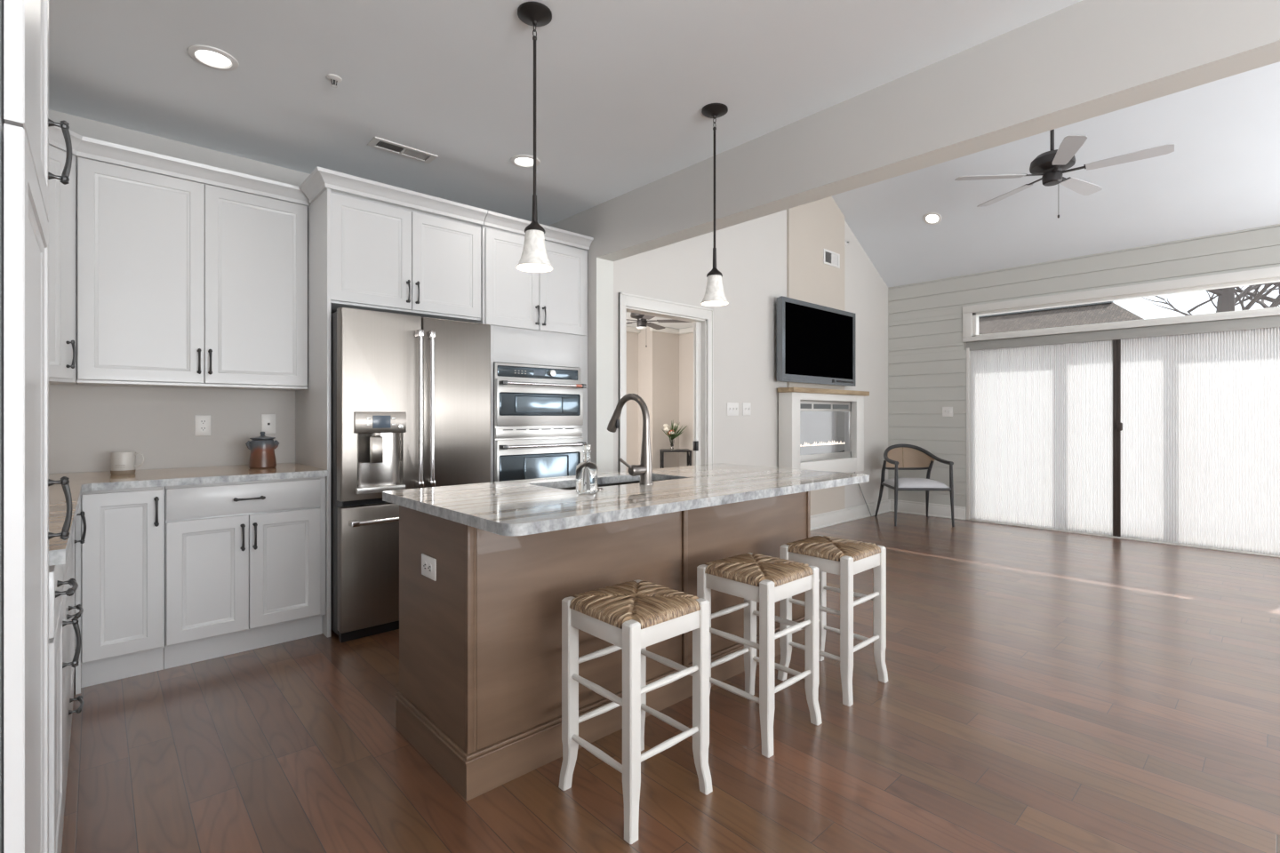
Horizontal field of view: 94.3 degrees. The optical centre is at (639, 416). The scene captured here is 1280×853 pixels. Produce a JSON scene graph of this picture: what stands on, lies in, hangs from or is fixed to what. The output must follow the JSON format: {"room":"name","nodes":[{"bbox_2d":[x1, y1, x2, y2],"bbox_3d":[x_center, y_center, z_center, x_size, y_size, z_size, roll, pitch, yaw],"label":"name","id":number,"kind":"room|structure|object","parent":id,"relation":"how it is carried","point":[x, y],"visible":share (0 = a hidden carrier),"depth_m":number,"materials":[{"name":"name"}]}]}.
{"room":"kitchen","nodes":[
{"label":"kitchen","id":0,"kind":"room"},
{"bbox_2d":[48,109,524,649],"bbox_3d":[-2.144,-0.175,3.827,3.408,2.750,0.100,0,0,-42],"label":"wall","id":1,"kind":"structure","parent":0,"point":[87,424],"depth_m":3.30,"materials":[{"name":"paint"}]},
{"bbox_2d":[48,126,82,384],"bbox_3d":[-2.892,-0.742,2.620,0.664,1.160,0.659,0,0,-42],"label":"upper cabinet","id":2,"kind":"object","parent":1,"relation":"attached to","point":[62,198],"visible":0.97,"depth_m":2.76,"materials":[{"name":"paint"}]},
{"bbox_2d":[76,136,309,391],"bbox_3d":[-2.406,-0.742,3.256,0.990,1.160,0.381,0,0,-42],"label":"upper cabinet","id":3,"kind":"object","parent":1,"relation":"attached to","point":[180,283],"visible":1,"depth_m":3.11,"materials":[{"name":"paint"}]},
{"bbox_2d":[194,415,210,436],"bbox_3d":[-2.514,0.052,3.413,0.075,0.118,0.010,0,0,-42],"label":"electrical outlet","id":4,"kind":"object","parent":1,"relation":"attached to","point":[202,422],"visible":1,"depth_m":3.41,"materials":[{"name":"white plastic"}]},
{"bbox_2d":[200,419,206,424],"bbox_3d":[-2.514,0.033,3.414,0.033,0.033,0.009,0,0,-42],"label":"receptacle","id":5,"kind":"object","parent":4,"relation":"attached to","point":[202,421],"depth_m":3.41,"materials":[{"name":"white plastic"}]},
{"bbox_2d":[200,425,207,431],"bbox_3d":[-2.514,0.071,3.414,0.033,0.033,0.009,0,0,-42],"label":"receptacle","id":6,"kind":"object","parent":4,"relation":"attached to","point":[203,428],"depth_m":3.41,"materials":[{"name":"white plastic"}]},
{"bbox_2d":[261,414,275,433],"bbox_3d":[-2.273,0.045,3.632,0.075,0.118,0.012,0,0,-42],"label":"cable jack","id":7,"kind":"object","parent":1,"relation":"attached to","point":[268,420],"visible":0.91,"depth_m":3.63,"materials":[{"name":"white plastic"}]},
{"bbox_2d":[48,0,1082,225],"bbox_3d":[0.629,-1.590,0.726,3.508,0.080,8.420,0,0,-42],"label":"ceiling","id":8,"kind":"structure","parent":0,"point":[623,87],"depth_m":2.69,"materials":[{"name":"paint"}]},
{"bbox_2d":[187,44,238,70],"bbox_3d":[-1.840,-1.544,2.559,0.180,0.009,0.180,0,0,-42],"label":"recessed light","id":9,"kind":"object","parent":8,"relation":"in","point":[206,55],"visible":1,"depth_m":2.55,"materials":[{"name":"white plastic"}]},
{"bbox_2d":[196,50,230,66],"bbox_3d":[-1.840,-1.548,2.559,0.122,0.002,0.122,0,0,-42],"label":"diffuser","id":10,"kind":"object","parent":9,"relation":"attached to","point":[207,58],"depth_m":2.56,"materials":[{"name":"white"}]},
{"bbox_2d":[326,73,342,87],"bbox_3d":[-1.400,-1.530,2.716,0.064,0.039,0.064,0,0,-42],"label":"sprinkler head","id":11,"kind":"object","parent":8,"relation":"attached to","point":[332,77],"visible":1,"depth_m":2.71},
{"bbox_2d":[367,136,438,163],"bbox_3d":[-1.378,-1.546,3.451,0.360,0.007,0.130,0,0,-42],"label":"ceiling vent","id":12,"kind":"object","parent":8,"relation":"in","point":[382,144],"visible":1,"depth_m":3.44,"materials":[{"name":"white plastic"}]},
{"bbox_2d":[510,154,540,167],"bbox_3d":[-0.695,-1.544,3.594,0.180,0.009,0.180,0,0,-42],"label":"recessed light","id":13,"kind":"object","parent":8,"relation":"in","point":[525,161],"visible":0.86,"depth_m":3.58,"materials":[{"name":"white plastic"}]},
{"bbox_2d":[514,157,533,165],"bbox_3d":[-0.695,-1.548,3.594,0.122,0.002,0.122,0,0,-42],"label":"diffuser","id":14,"kind":"object","parent":13,"relation":"attached to","point":[518,161],"depth_m":3.59,"materials":[{"name":"white"}]},
{"bbox_2d":[515,1,553,272],"bbox_3d":[-0.405,-1.060,2.280,0.144,0.980,0.144,0,0,-42],"label":"pendant light","id":15,"kind":"object","parent":8,"relation":"hanging from","point":[534,259],"visible":1,"depth_m":2.26,"materials":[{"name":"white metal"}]},
{"bbox_2d":[700,103,728,306],"bbox_3d":[0.377,-1.060,2.997,0.144,0.980,0.144,0,0,-42],"label":"pendant light","id":16,"kind":"object","parent":8,"relation":"hanging from","point":[715,296],"visible":1,"depth_m":2.97,"materials":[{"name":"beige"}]},
{"bbox_2d":[626,331,638,471],"bbox_3d":[-1.272,-0.150,9.006,4.750,2.700,0.100,0,0,-42],"label":"wall","id":17,"kind":"structure","parent":0,"point":[632,338],"depth_m":9.99,"materials":[{"name":"paint"}]},
{"bbox_2d":[638,326,679,469],"bbox_3d":[0.322,-0.150,10.160,0.640,2.700,0.350,0,0,-42],"label":"wall","id":18,"kind":"structure","parent":0,"point":[659,361],"depth_m":9.99,"materials":[{"name":"paint"}]},
{"bbox_2d":[626,326,693,335],"bbox_3d":[0.034,-1.455,8.853,5.976,0.090,2.727,0,0,-2],"label":"trim","id":19,"kind":"structure","parent":18,"relation":"attached to","point":[629,329],"depth_m":9.97,"materials":[{"name":"paint"}]},
{"bbox_2d":[626,312,693,328],"bbox_3d":[0.045,-1.540,7.568,4.750,0.080,4.000,0,0,-42],"label":"ceiling","id":20,"kind":"structure","parent":0,"point":[676,325],"depth_m":9.61,"materials":[{"name":"paint"}]},
{"bbox_2d":[626,312,690,346],"bbox_3d":[-0.013,-1.175,7.317,1.314,0.650,1.292,0,0,-42],"label":"ceiling fan","id":21,"kind":"object","parent":20,"relation":"hanging from","point":[642,323],"visible":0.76,"depth_m":7.26,"materials":[{"name":"brown metal"}]},
{"bbox_2d":[61,512,1279,852],"bbox_3d":[2.411,1.240,2.357,8.340,0.080,8.420,0,0,-42],"label":"floor","id":22,"kind":"structure","parent":0,"point":[1045,691],"depth_m":2.17,"materials":[{"name":"brown wood"}]},
{"bbox_2d":[0,0,71,852],"bbox_3d":[-1.272,-0.060,0.867,0.682,2.520,0.713,0,0,-42],"label":"pantry cabinet","id":23,"kind":"object","parent":22,"relation":"on","point":[25,123],"visible":1,"depth_m":0.85,"materials":[{"name":"paint"}]},
{"bbox_2d":[48,564,80,852],"bbox_3d":[-1.648,0.761,1.268,0.655,0.878,0.467,0,0,-42],"label":"base cabinet","id":24,"kind":"object","parent":22,"relation":"on","point":[56,623],"visible":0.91,"depth_m":1.36,"materials":[{"name":"paint"}]},
{"bbox_2d":[61,545,84,844],"bbox_3d":[-2.016,0.761,1.670,0.655,0.878,0.617,0,0,-42],"label":"base cabinet","id":25,"kind":"object","parent":22,"relation":"on","point":[67,700],"visible":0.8,"depth_m":1.86,"materials":[{"name":"paint"}]},
{"bbox_2d":[68,511,86,756],"bbox_3d":[-2.460,0.761,2.154,0.655,0.878,0.690,0,0,-42],"label":"base cabinet","id":26,"kind":"object","parent":22,"relation":"on","point":[82,514],"visible":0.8,"depth_m":2.48,"materials":[{"name":"paint"}]},
{"bbox_2d":[75,487,164,695],"bbox_3d":[-2.537,0.761,2.893,0.301,0.878,0.727,0,0,-42],"label":"base cabinet","id":27,"kind":"object","parent":22,"relation":"on","point":[120,562],"visible":0.94,"depth_m":2.66,"materials":[{"name":"paint"}]},
{"bbox_2d":[163,476,325,669],"bbox_3d":[-2.172,0.761,3.227,0.683,0.878,0.727,0,0,-42],"label":"base cabinet","id":28,"kind":"object","parent":22,"relation":"on","point":[244,562],"visible":0.98,"depth_m":2.96,"materials":[{"name":"paint"}]},
{"bbox_2d":[48,462,327,566],"bbox_3d":[-1.951,0.305,2.294,1.616,0.033,2.415,0,0,-42],"label":"countertop","id":29,"kind":"structure","parent":28,"relation":"on","point":[84,482],"depth_m":2.78,"materials":[{"name":"stone"}]},
{"bbox_2d":[110,451,144,474],"bbox_3d":[-2.577,0.233,2.986,0.136,0.112,0.097,0,0,-22],"label":"mug","id":30,"kind":"object","parent":29,"relation":"on","point":[121,462],"visible":1,"depth_m":2.95,"materials":[{"name":"ceramic"}]},
{"bbox_2d":[245,432,279,468],"bbox_3d":[-2.126,0.187,3.342,0.132,0.204,0.132,0,0,3],"label":"stoneware crock","id":31,"kind":"object","parent":29,"relation":"on","point":[262,448],"visible":1,"depth_m":3.29,"materials":[{"name":"ceramic"}]},
{"bbox_2d":[295,166,487,637],"bbox_3d":[-1.595,-0.060,3.743,0.988,2.520,0.759,0,0,-42],"label":"refrigerator surround","id":32,"kind":"object","parent":22,"relation":"on","point":[364,254],"visible":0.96,"depth_m":3.44,"materials":[{"name":"paint"}]},
{"bbox_2d":[330,307,490,642],"bbox_3d":[-1.498,0.312,3.681,0.872,1.775,0.868,0,0,-42],"label":"refrigerator","id":33,"kind":"object","parent":22,"relation":"on","point":[411,395],"visible":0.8,"depth_m":3.28,"materials":[{"name":"silver metal"}]},
{"bbox_2d":[474,210,593,482],"bbox_3d":[-0.913,-0.060,4.368,0.854,2.520,0.759,0,0,-42],"label":"tall cabinet","id":34,"kind":"object","parent":22,"relation":"on","point":[533,318],"visible":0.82,"depth_m":4.10,"materials":[{"name":"paint"}]},
{"bbox_2d":[493,362,586,482],"bbox_3d":[-0.860,0.242,4.309,0.698,1.195,0.663,0,0,-42],"label":"double wall oven","id":35,"kind":"object","parent":34,"relation":"in","point":[538,410],"visible":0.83,"depth_m":4.07,"materials":[{"name":"silver metal"}]},
{"bbox_2d":[394,490,810,801],"bbox_3d":[-0.011,0.761,2.745,2.004,0.878,0.620,0,0,-42],"label":"kitchen island","id":36,"kind":"object","parent":22,"relation":"on","point":[479,696],"visible":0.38,"depth_m":2.09,"materials":[{"name":"brown wood"}]},
{"bbox_2d":[421,553,436,581],"bbox_3d":[-0.743,0.528,2.079,0.010,0.075,0.118,0,0,-42],"label":"electrical outlet","id":37,"kind":"object","parent":36,"relation":"attached to","point":[428,564],"visible":1,"depth_m":2.07,"materials":[{"name":"white plastic"}]},
{"bbox_2d":[423,561,427,570],"bbox_3d":[-0.755,0.528,2.094,0.009,0.033,0.033,0,0,-42],"label":"receptacle","id":38,"kind":"object","parent":37,"relation":"attached to","point":[425,564],"depth_m":2.09,"materials":[{"name":"white plastic"}]},
{"bbox_2d":[427,563,431,573],"bbox_3d":[-0.729,0.528,2.066,0.009,0.033,0.033,0,0,-42],"label":"receptacle","id":39,"kind":"object","parent":37,"relation":"attached to","point":[429,565],"depth_m":2.06,"materials":[{"name":"white plastic"}]},
{"bbox_2d":[382,464,869,535],"bbox_3d":[0.077,0.305,2.618,2.034,0.033,0.967,0,0,-42],"label":"island countertop","id":40,"kind":"structure","parent":36,"relation":"on","point":[528,507],"depth_m":2.22,"materials":[{"name":"stone"}]},
{"bbox_2d":[576,443,598,493],"bbox_3d":[-0.202,0.195,2.256,0.080,0.186,0.080,0,0,2],"label":"glass bottle","id":41,"kind":"object","parent":40,"relation":"on","point":[587,471],"visible":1,"depth_m":2.22,"materials":[{"name":"white"}]},
{"bbox_2d":[560,480,655,489],"bbox_3d":[-0.118,0.431,2.675,0.740,0.218,0.315,0,0,-42],"label":"sink","id":42,"kind":"object","parent":40,"relation":"in","point":[633,482],"visible":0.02,"depth_m":2.87,"materials":[{"name":"silver metal"}]},
{"bbox_2d":[607,393,653,485],"bbox_3d":[-0.092,0.093,2.582,0.178,0.391,0.282,0,0,-42],"label":"faucet","id":43,"kind":"object","parent":40,"relation":"on","point":[644,469],"visible":1,"depth_m":2.53,"materials":[{"name":"grey metal"}]},
{"bbox_2d":[558,579,712,844],"bbox_3d":[-0.015,0.886,1.912,0.355,0.627,0.355,0,0,-42],"label":"counter stool","id":44,"kind":"object","parent":22,"relation":"on","point":[634,616],"visible":1,"depth_m":1.86,"materials":[{"name":"white paint"}]},
{"bbox_2d":[696,552,822,758],"bbox_3d":[0.463,0.886,2.334,0.355,0.627,0.355,0,0,-42],"label":"counter stool","id":45,"kind":"object","parent":22,"relation":"on","point":[766,580],"visible":0.98,"depth_m":2.27,"materials":[{"name":"white paint"}]},
{"bbox_2d":[777,536,887,706],"bbox_3d":[0.877,0.886,2.702,0.355,0.627,0.355,0,0,-42],"label":"counter stool","id":46,"kind":"object","parent":22,"relation":"on","point":[845,558],"visible":0.99,"depth_m":2.65,"materials":[{"name":"white paint"}]},
{"bbox_2d":[874,443,954,527],"bbox_3d":[3.115,0.764,6.787,0.635,0.877,0.666,0,0,3],"label":"armchair","id":47,"kind":"object","parent":22,"relation":"on","point":[902,456],"visible":1,"depth_m":6.91,"materials":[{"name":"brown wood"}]},
{"bbox_2d":[883,478,949,487],"bbox_3d":[3.112,0.745,6.739,0.560,0.075,0.520,0,0,3],"label":"seat cushion","id":48,"kind":"object","parent":47,"relation":"on","point":[899,483],"depth_m":6.52,"materials":[{"name":"grey fabric"}]},
{"bbox_2d":[613,196,888,515],"bbox_3d":[1.481,-0.884,6.074,4.650,4.168,0.142,0,0,-42],"label":"wall","id":49,"kind":"structure","parent":0,"point":[751,255],"depth_m":5.78,"materials":[{"name":"paint"}]},
{"bbox_2d":[618,292,713,471],"bbox_3d":[0.201,0.130,4.899,1.077,2.141,0.146,0,0,-42],"label":"trim","id":50,"kind":"structure","parent":49,"relation":"attached to","point":[638,304],"depth_m":4.93,"materials":[{"name":"paint"}]},
{"bbox_2d":[692,321,701,465],"bbox_3d":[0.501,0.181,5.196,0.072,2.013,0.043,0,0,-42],"label":"door","id":51,"kind":"structure","parent":49,"relation":"in","point":[697,326],"depth_m":5.18,"materials":[{"name":"paint"}]},
{"bbox_2d":[727,402,738,415],"bbox_3d":[0.853,-0.066,5.420,0.167,0.118,0.020,0,0,-42],"label":"light switch","id":52,"kind":"object","parent":49,"relation":"attached to","point":[732,408],"visible":1,"depth_m":5.42,"materials":[{"name":"white plastic"}]},
{"bbox_2d":[742,402,751,415],"bbox_3d":[1.004,-0.068,5.558,0.121,0.118,0.020,0,0,-42],"label":"light switch","id":53,"kind":"object","parent":49,"relation":"attached to","point":[746,407],"visible":1,"depth_m":5.55,"materials":[{"name":"white plastic"}]},
{"bbox_2d":[776,296,855,386],"bbox_3d":[1.880,-0.755,6.275,1.445,0.824,0.098,0,0,-42],"label":"television","id":54,"kind":"object","parent":49,"relation":"attached to","point":[816,344],"visible":1,"depth_m":6.17,"materials":[{"name":"black plastic"}]},
{"bbox_2d":[778,392,863,472],"bbox_3d":[1.958,0.191,6.308,1.445,0.853,0.158,0,0,-42],"label":"fireplace","id":55,"kind":"object","parent":49,"relation":"attached to","point":[819,432],"visible":0.94,"depth_m":6.22,"materials":[{"name":"paint"}]},
{"bbox_2d":[777,387,869,395],"bbox_3d":[1.987,-0.261,6.314,1.536,0.048,0.188,0,0,-42],"label":"mantel shelf","id":56,"kind":"object","parent":55,"relation":"on","point":[780,389],"visible":0.86,"depth_m":6.07,"materials":[{"name":"brown wood"}]},
{"bbox_2d":[854,472,871,516],"bbox_3d":[2.601,0.896,6.970,0.420,0.600,0.035,0,0,-40],"label":"power cord","id":57,"kind":"object","parent":55,"relation":"attached to","point":[854,472],"visible":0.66,"depth_m":7.02,"materials":[{"name":"grey plastic"}]},
{"bbox_2d":[823,248,839,268],"bbox_3d":[2.117,-1.745,6.556,0.340,0.160,0.007,0,0,-42],"label":"air vent","id":58,"kind":"object","parent":49,"relation":"in","point":[830,258],"visible":1,"depth_m":6.55,"materials":[{"name":"white plastic"}]},
{"bbox_2d":[810,499,891,530],"bbox_3d":[1.919,1.124,6.359,3.420,0.152,0.030,0,0,-42],"label":"baseboard","id":59,"kind":"structure","parent":49,"relation":"attached to","point":[823,520],"depth_m":6.76,"materials":[{"name":"paint"}]},
{"bbox_2d":[544,0,1279,473],"bbox_3d":[1.948,-0.625,2.002,0.162,3.650,8.320,0,0,-42],"label":"beam","id":60,"kind":"structure","parent":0,"point":[1084,60],"depth_m":2.59,"materials":[{"name":"paint"}]},
{"bbox_2d":[679,226,1275,495],"bbox_3d":[4.354,-0.220,6.328,0.130,2.840,11.450,0,0,-42],"label":"wall","id":61,"kind":"structure","parent":0,"point":[685,340],"depth_m":10.10,"materials":[{"name":"paint"}]},
{"bbox_2d":[969,339,1116,536],"bbox_3d":[4.261,0.212,6.356,0.026,1.945,1.335,0,0,-42],"label":"cellular shade","id":62,"kind":"object","parent":61,"relation":"attached to","point":[1043,419],"visible":1,"depth_m":6.31,"materials":[{"name":"fabric"}]},
{"bbox_2d":[962,266,1279,342],"bbox_3d":[4.724,-1.068,5.882,0.128,0.412,2.793,0,0,-42],"label":"window","id":63,"kind":"structure","parent":61,"relation":"in","point":[971,314],"depth_m":5.79,"materials":[{"name":"paint"}]},
{"bbox_2d":[966,347,1279,558],"bbox_3d":[4.697,0.204,5.870,0.042,1.992,2.712,0,0,-42],"label":"trim","id":64,"kind":"structure","parent":61,"relation":"attached to","point":[968,348],"depth_m":6.84,"materials":[{"name":"paint"}]},
{"bbox_2d":[966,315,1279,351],"bbox_3d":[4.712,-0.810,5.869,0.042,0.100,2.740,0,0,-42],"label":"headrail","id":65,"kind":"object","parent":61,"relation":"attached to","point":[1265,322],"visible":1,"depth_m":5.75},
{"bbox_2d":[971,519,1277,555],"bbox_3d":[4.783,0.214,5.934,0.170,1.972,2.690,0,0,-42],"label":"door","id":66,"kind":"structure","parent":61,"relation":"in","point":[972,519],"depth_m":5.75,"materials":[{"name":"paint"}]},
{"bbox_2d":[1116,327,1279,555],"bbox_3d":[5.141,0.212,5.372,0.057,1.945,1.300,0,0,-42],"label":"cellular shade","id":67,"kind":"object","parent":61,"relation":"attached to","point":[1198,414],"visible":1,"depth_m":5.43,"materials":[{"name":"fabric"}]},
{"bbox_2d":[832,61,1279,287],"bbox_3d":[4.023,-2.296,3.299,4.690,1.446,7.630,0,0,-42],"label":"ceiling","id":68,"kind":"structure","parent":0,"point":[1221,174],"depth_m":5.42,"materials":[{"name":"paint"}]},
{"bbox_2d":[923,212,941,224],"bbox_3d":[3.119,-2.112,6.327,0.180,0.091,0.157,0,0,43],"label":"recessed light","id":69,"kind":"object","parent":68,"relation":"attached to","point":[931,218],"visible":1,"depth_m":6.32,"materials":[{"name":"white plastic"}]},
{"bbox_2d":[926,214,938,223],"bbox_3d":[3.118,-2.112,6.327,0.122,0.002,0.122,0,-29,48],"label":"diffuser","id":70,"kind":"object","parent":69,"relation":"attached to","point":[930,218],"depth_m":6.33,"materials":[{"name":"white"}]},
{"bbox_2d":[954,129,1174,218],"bbox_3d":[3.080,-2.174,4.369,1.295,1.417,1.274,0,0,-42],"label":"ceiling fan","id":71,"kind":"object","parent":68,"relation":"hanging from","point":[1051,164],"visible":0.9,"depth_m":4.32,"materials":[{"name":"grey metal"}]},
{"bbox_2d":[888,224,1279,519],"bbox_3d":[5.670,-0.221,4.807,0.016,2.838,7.430,0,0,-42],"label":"wall","id":72,"kind":"structure","parent":0,"point":[927,412],"depth_m":6.93,"materials":[{"name":"paint"}]},
{"bbox_2d":[890,499,965,519],"bbox_3d":[3.458,1.124,7.188,0.030,0.152,0.890,0,0,-42],"label":"baseboard","id":73,"kind":"structure","parent":72,"relation":"attached to","point":[936,510],"depth_m":7.15,"materials":[{"name":"paint"}]},
{"bbox_2d":[942,407,952,416],"bbox_3d":[3.630,-0.055,7.007,0.020,0.118,0.121,0,0,-42],"label":"light switch","id":74,"kind":"object","parent":72,"relation":"attached to","point":[947,412],"visible":1,"depth_m":7.01,"materials":[{"name":"white plastic"}]},
{"bbox_3d":[0.069,1.239,7.630,4.670,0.082,4.040,0,0,-42],"label":"floor","id":75,"kind":"structure","parent":0,"visible":0},
{"bbox_2d":[660,448,691,468],"bbox_3d":[0.583,0.873,9.756,0.480,0.650,0.440,0,0,-2],"label":"end table","id":76,"kind":"object","parent":75,"relation":"on","point":[689,457],"visible":0.44,"depth_m":9.63,"materials":[{"name":"black wood"}]},
{"bbox_2d":[662,420,686,449],"bbox_3d":[0.599,0.300,9.741,0.466,0.496,0.486,0,0,-42],"label":"flower vase","id":77,"kind":"object","parent":76,"relation":"on","point":[672,434],"visible":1,"depth_m":9.70,"materials":[{"name":"clear glass"}]},
{"label":"outside","id":78,"kind":"structure","parent":0,"visible":0},
{"bbox_3d":[17.528,1.385,16.056,32.460,0.130,50.000,0,0,-42],"label":"patio","id":79,"kind":"object","parent":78,"visible":0},
{"bbox_2d":[978,301,1143,335],"bbox_3d":[8.577,-0.830,18.706,6.880,4.300,14.000,0,0,-42],"label":"house","id":80,"kind":"structure","parent":79,"relation":"on","point":[1108,311],"depth_m":15.38,"materials":[{"name":"white"}]},
{"bbox_2d":[1143,281,1279,315],"bbox_3d":[10.060,-2.107,10.514,4.842,6.892,3.935,0,0,-42],"label":"bare tree","id":81,"kind":"object","parent":79,"relation":"on","point":[1227,301],"visible":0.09,"depth_m":10.30,"materials":[{"name":"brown plant"}]},
{"bbox_2d":[1234,283,1279,308],"bbox_3d":[12.776,-2.373,11.982,4.037,7.408,5.446,0,0,-5],"label":"bare tree","id":82,"kind":"object","parent":79,"relation":"on","point":[1261,303],"visible":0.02,"depth_m":12.21,"materials":[{"name":"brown plant"}]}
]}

